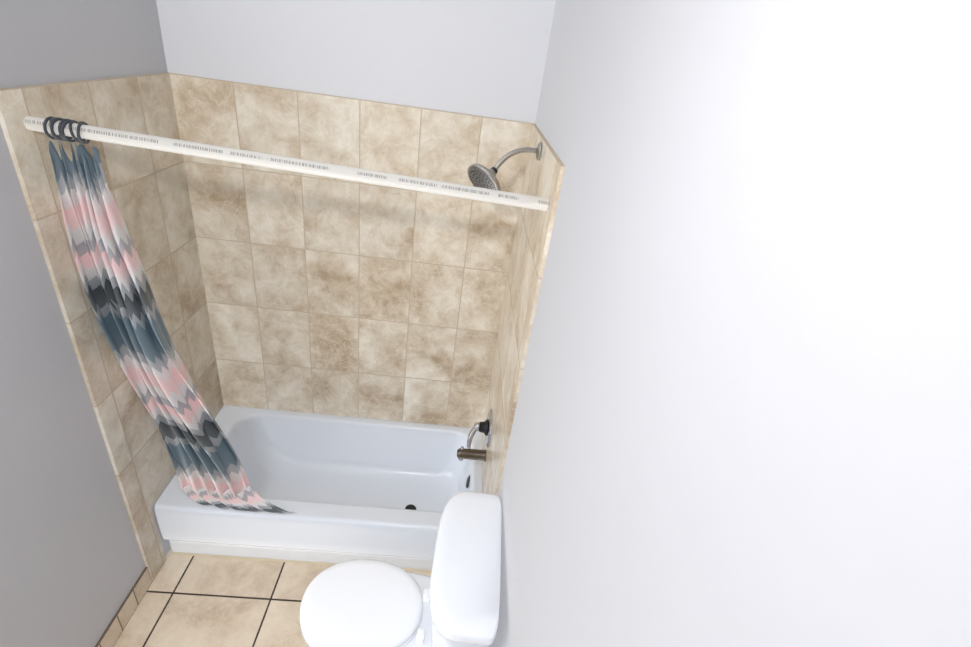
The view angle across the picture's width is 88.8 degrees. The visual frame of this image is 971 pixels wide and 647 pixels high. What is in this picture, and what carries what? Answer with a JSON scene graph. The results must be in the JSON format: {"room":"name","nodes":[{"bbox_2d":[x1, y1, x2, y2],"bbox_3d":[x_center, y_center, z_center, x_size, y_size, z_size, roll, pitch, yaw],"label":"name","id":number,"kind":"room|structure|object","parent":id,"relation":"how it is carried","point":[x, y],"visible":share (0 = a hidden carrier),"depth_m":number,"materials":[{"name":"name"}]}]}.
{"room":"bathroom","nodes":[
{"label":"bathroom","id":0,"kind":"room"},
{"bbox_2d":[0,0,222,646],"bbox_3d":[-1.363,0.498,0.862,0.100,2.440,3.300,6,29,-4],"label":"wall","id":1,"kind":"structure","parent":0,"point":[72,565],"depth_m":1.52,"materials":[{"name":"grey paint"}]},
{"bbox_2d":[0,73,223,581],"bbox_3d":[-1.352,0.084,2.060,0.012,1.990,0.808,6,29,-4],"label":"wall tile","id":2,"kind":"structure","parent":1,"relation":"attached to","point":[148,189],"depth_m":1.82,"materials":[{"name":"beige tile"}]},
{"bbox_2d":[24,116,548,513],"bbox_3d":[-0.616,0.173,1.792,1.423,1.570,0.151,6,29,-4],"label":"curtain rod","id":3,"kind":"object","parent":2,"relation":"attached to","point":[208,466],"visible":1,"depth_m":1.56,"materials":[{"name":"fabric"}]},
{"bbox_2d":[48,140,296,513],"bbox_3d":[-1.023,0.157,1.779,0.600,1.505,0.148,6,29,-4],"label":"shower curtain","id":4,"kind":"object","parent":3,"relation":"hanging from","point":[208,469],"depth_m":1.67,"materials":[{"name":"multicoloured fabric"}]},
{"bbox_2d":[95,567,151,646],"bbox_3d":[-1.456,1.686,1.127,0.009,0.106,2.392,6,29,-4],"label":"baseboard","id":5,"kind":"structure","parent":1,"relation":"attached to","point":[111,634],"depth_m":2.02,"materials":[{"name":"tile"}]},
{"bbox_2d":[113,549,430,646],"bbox_3d":[-0.757,1.636,1.572,1.650,0.060,3.400,6,29,-4],"label":"floor","id":6,"kind":"structure","parent":0,"point":[193,601],"depth_m":2.15,"materials":[{"name":"tile"}]},
{"bbox_2d":[154,406,481,571],"bbox_3d":[-0.746,0.848,2.555,1.422,0.354,0.686,6,29,-4],"label":"bathtub","id":7,"kind":"object","parent":6,"relation":"on","point":[347,488],"visible":0.71,"depth_m":2.63,"materials":[{"name":"white ceramic"}]},
{"bbox_2d":[300,491,501,646],"bbox_3d":[-0.329,1.067,1.797,0.682,0.815,0.541,6,29,-4],"label":"toilet","id":8,"kind":"object","parent":6,"relation":"on","point":[453,600],"visible":1,"depth_m":1.71,"materials":[{"name":"white ceramic"}]},
{"bbox_2d":[156,0,555,427],"bbox_3d":[-0.615,-0.257,2.398,1.650,2.440,0.100,6,29,-4],"label":"wall","id":9,"kind":"structure","parent":0,"point":[485,58],"depth_m":1.89,"materials":[{"name":"grey paint"}]},
{"bbox_2d":[169,73,532,427],"bbox_3d":[-0.621,-0.187,2.373,1.426,1.638,0.012,6,29,-4],"label":"wall tile","id":10,"kind":"structure","parent":9,"relation":"attached to","point":[333,296],"depth_m":2.29,"materials":[{"name":"beige tile"}]},
{"bbox_2d":[482,0,970,646],"bbox_3d":[0.174,0.664,0.977,0.100,2.440,3.300,6,29,-4],"label":"wall","id":11,"kind":"structure","parent":0,"point":[742,416],"depth_m":0.44,"materials":[{"name":"grey paint"}]},
{"bbox_2d":[482,123,564,494],"bbox_3d":[0.074,0.238,2.167,0.012,1.990,0.808,6,29,-4],"label":"wall tile","id":12,"kind":"structure","parent":11,"relation":"attached to","point":[543,176],"depth_m":1.85,"materials":[{"name":"beige tile"}]},
{"bbox_2d":[457,446,485,461],"bbox_3d":[-0.070,0.643,2.445,0.142,0.075,0.058,6,29,-4],"label":"tub spout","id":13,"kind":"object","parent":12,"relation":"attached to","point":[471,454],"visible":1,"depth_m":2.42,"materials":[{"name":"brown metal"}]},
{"bbox_2d":[467,409,491,448],"bbox_3d":[-0.031,0.504,2.393,0.103,0.198,0.184,6,29,-4],"label":"tub valve","id":14,"kind":"object","parent":12,"relation":"attached to","point":[485,427],"visible":1,"depth_m":2.37,"materials":[{"name":"silver metal"}]},
{"bbox_2d":[467,142,541,190],"bbox_3d":[0.060,-0.531,1.717,0.243,0.206,0.140,6,29,-4],"label":"shower head","id":15,"kind":"object","parent":12,"relation":"attached to","point":[480,176],"visible":0.79,"depth_m":1.71}
]}

